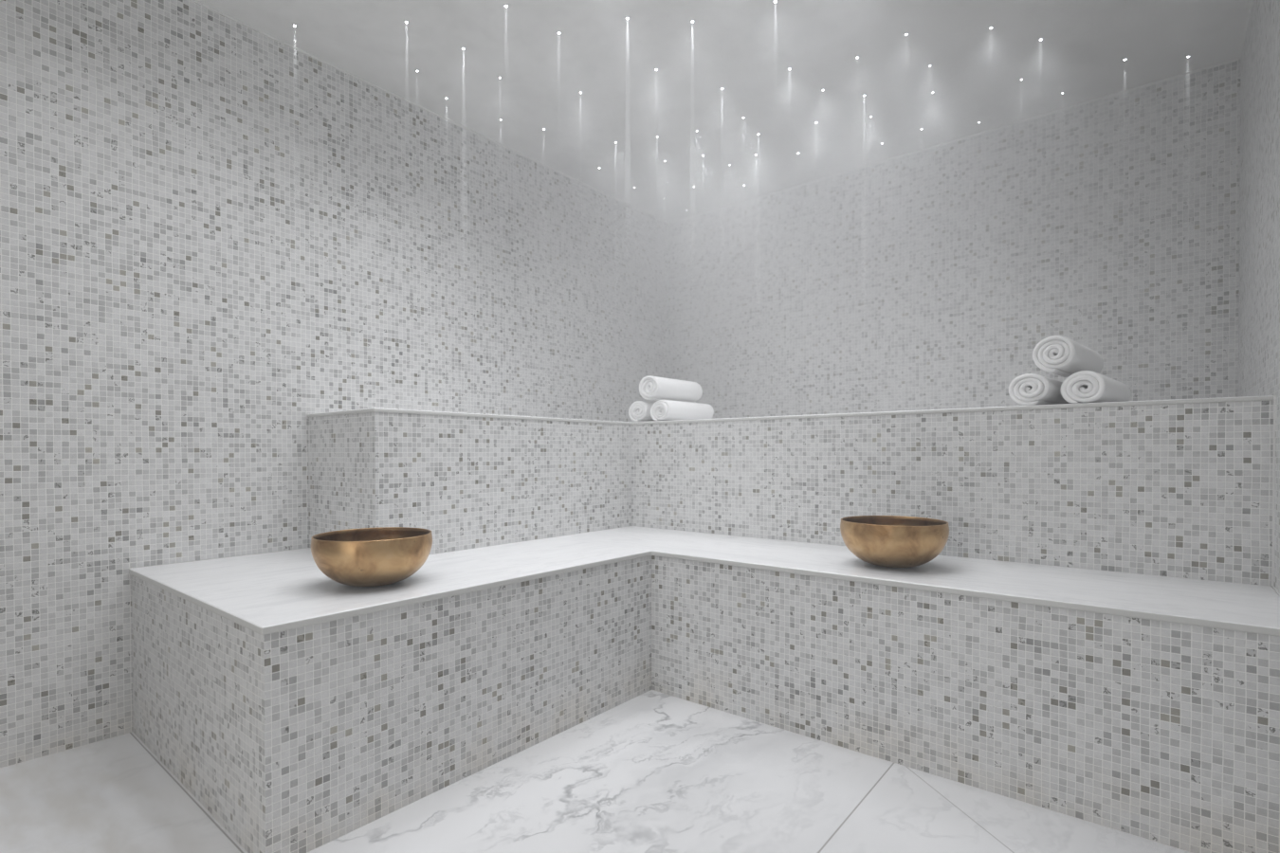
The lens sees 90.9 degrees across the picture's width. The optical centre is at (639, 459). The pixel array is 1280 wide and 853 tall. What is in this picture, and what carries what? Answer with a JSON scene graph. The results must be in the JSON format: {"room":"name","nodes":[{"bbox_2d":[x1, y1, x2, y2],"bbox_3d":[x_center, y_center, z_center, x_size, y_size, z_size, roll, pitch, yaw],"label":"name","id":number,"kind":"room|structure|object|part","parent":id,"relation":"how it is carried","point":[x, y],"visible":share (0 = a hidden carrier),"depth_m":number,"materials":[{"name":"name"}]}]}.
{"room":"spa","nodes":[
{"label":"spa","id":0,"kind":"room"},
{"bbox_2d":[0,0,668,768],"bbox_3d":[-1.070,-0.238,2.204,0.120,2.197,3.990,0,1,39],"label":"wall","id":1,"kind":"structure","parent":0,"point":[217,235],"depth_m":1.86,"materials":[{"name":"tile"}]},
{"bbox_2d":[190,0,668,223],"bbox_3d":[-1.023,-1.334,2.152,0.005,0.005,3.750,0,1,39],"label":"trim","id":2,"kind":"structure","parent":1,"relation":"attached to","point":[194,1],"depth_m":2.30,"materials":[{"name":"tile"}]},
{"bbox_2d":[0,690,1191,852],"bbox_3d":[-0.101,0.807,1.425,2.378,0.120,3.750,0,1,39],"label":"floor","id":3,"kind":"structure","parent":0,"point":[654,772],"depth_m":1.37,"materials":[{"name":"stone"}]},
{"bbox_2d":[128,526,1279,852],"bbox_3d":[0.306,0.516,1.919,2.376,0.450,2.461,0,1,39],"label":"bench","id":4,"kind":"object","parent":3,"relation":"on","point":[302,708],"visible":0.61,"depth_m":1.42,"materials":[{"name":"tile"}]},
{"bbox_2d":[310,527,432,586],"bbox_3d":[-0.640,0.237,1.515,0.268,0.120,0.268,0,1,29],"label":"bronze bowl","id":5,"kind":"object","parent":4,"relation":"on","point":[383,556],"visible":1,"depth_m":1.42,"materials":[{"name":"gold metal"}]},
{"bbox_3d":[0.305,0.299,1.917,2.376,0.016,2.461,0,1,39],"label":"seat","id":6,"kind":"part","parent":4,"relation":"part of","materials":[{"name":"white stone"}]},
{"bbox_2d":[306,395,1273,586],"bbox_3d":[0.453,0.067,2.095,2.376,0.443,1.994,0,1,39],"label":"bench backrest","id":7,"kind":"object","parent":4,"relation":"on","point":[1179,488],"visible":1,"depth_m":1.91,"materials":[{"name":"tile"}]},
{"bbox_2d":[628,401,655,421],"bbox_3d":[0.091,-0.206,2.795,0.104,0.090,0.337,0,1,40],"label":"rolled towel","id":8,"kind":"object","parent":7,"relation":"on","point":[639,411],"visible":0.49,"depth_m":2.67,"materials":[{"name":"white fabric"}]},
{"bbox_2d":[639,375,702,402],"bbox_3d":[0.139,-0.302,2.752,0.105,0.100,0.332,0,1,41],"label":"rolled towel","id":9,"kind":"object","parent":8,"relation":"on","point":[650,388],"visible":1,"depth_m":2.67,"materials":[{"name":"white fabric"}]},
{"bbox_2d":[650,400,713,420],"bbox_3d":[0.186,-0.205,2.717,0.104,0.089,0.336,0,1,41],"label":"rolled towel","id":10,"kind":"object","parent":7,"relation":"on","point":[661,410],"visible":0.91,"depth_m":2.63,"materials":[{"name":"white fabric"}]},
{"bbox_2d":[1008,373,1070,405],"bbox_3d":[1.225,-0.199,1.899,0.386,0.091,0.100,-1,1,-44],"label":"rolled towel","id":11,"kind":"object","parent":7,"relation":"on","point":[1028,389],"visible":0.74,"depth_m":1.78,"materials":[{"name":"white fabric"}]},
{"bbox_2d":[1032,335,1103,378],"bbox_3d":[1.271,-0.294,1.862,0.386,0.099,0.100,-1,1,-44],"label":"rolled towel","id":12,"kind":"object","parent":11,"relation":"on","point":[1061,356],"visible":0.88,"depth_m":1.75,"materials":[{"name":"white fabric"}]},
{"bbox_2d":[1060,370,1131,403],"bbox_3d":[1.322,-0.197,1.821,0.388,0.089,0.104,-1,1,-44],"label":"rolled towel","id":13,"kind":"object","parent":7,"relation":"on","point":[1082,387],"visible":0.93,"depth_m":1.70,"materials":[{"name":"white fabric"}]},
{"bbox_2d":[840,515,949,567],"bbox_3d":[0.701,0.230,1.745,0.279,0.124,0.279,0,1,22],"label":"bronze bowl","id":14,"kind":"object","parent":4,"relation":"on","point":[891,541],"visible":1,"depth_m":1.65,"materials":[{"name":"gold metal"}]},
{"bbox_2d":[196,0,1250,222],"bbox_3d":[-0.105,-1.389,1.400,2.618,0.120,3.990,0,1,39],"label":"ceiling","id":15,"kind":"structure","parent":0,"point":[747,48],"depth_m":2.15,"materials":[{"name":"paint"}]},
{"bbox_2d":[668,58,1241,419],"bbox_3d":[1.122,-0.250,2.911,2.378,2.197,0.120,0,1,39],"label":"wall","id":16,"kind":"structure","parent":0,"point":[933,278],"depth_m":2.59,"materials":[{"name":"tile"}]},
{"bbox_2d":[668,57,1239,223],"bbox_3d":[1.081,-1.345,2.850,2.368,0.005,0.005,0,1,39],"label":"trim","id":17,"kind":"structure","parent":16,"relation":"attached to","point":[1236,59],"depth_m":2.56,"materials":[{"name":"tile"}]},
{"bbox_2d":[1237,0,1279,592],"bbox_3d":[0.864,-0.224,0.623,0.120,2.197,3.990,0,1,39],"label":"wall","id":18,"kind":"structure","parent":0,"point":[1259,176],"depth_m":1.67,"materials":[{"name":"tile"}]},
{"bbox_2d":[1238,0,1253,59],"bbox_3d":[0.814,-1.320,0.650,0.005,0.005,3.750,0,1,39],"label":"trim","id":19,"kind":"structure","parent":18,"relation":"attached to","point":[1252,1],"depth_m":1.95,"materials":[{"name":"tile"}]},
{"bbox_2d":[1271,395,1275,585],"bbox_3d":[1.460,0.073,1.452,0.003,0.443,0.003,0,1,39],"label":"trim","id":20,"kind":"structure","parent":18,"relation":"attached to","point":[1273,466],"depth_m":1.45,"materials":[{"name":"tile"}]}
]}

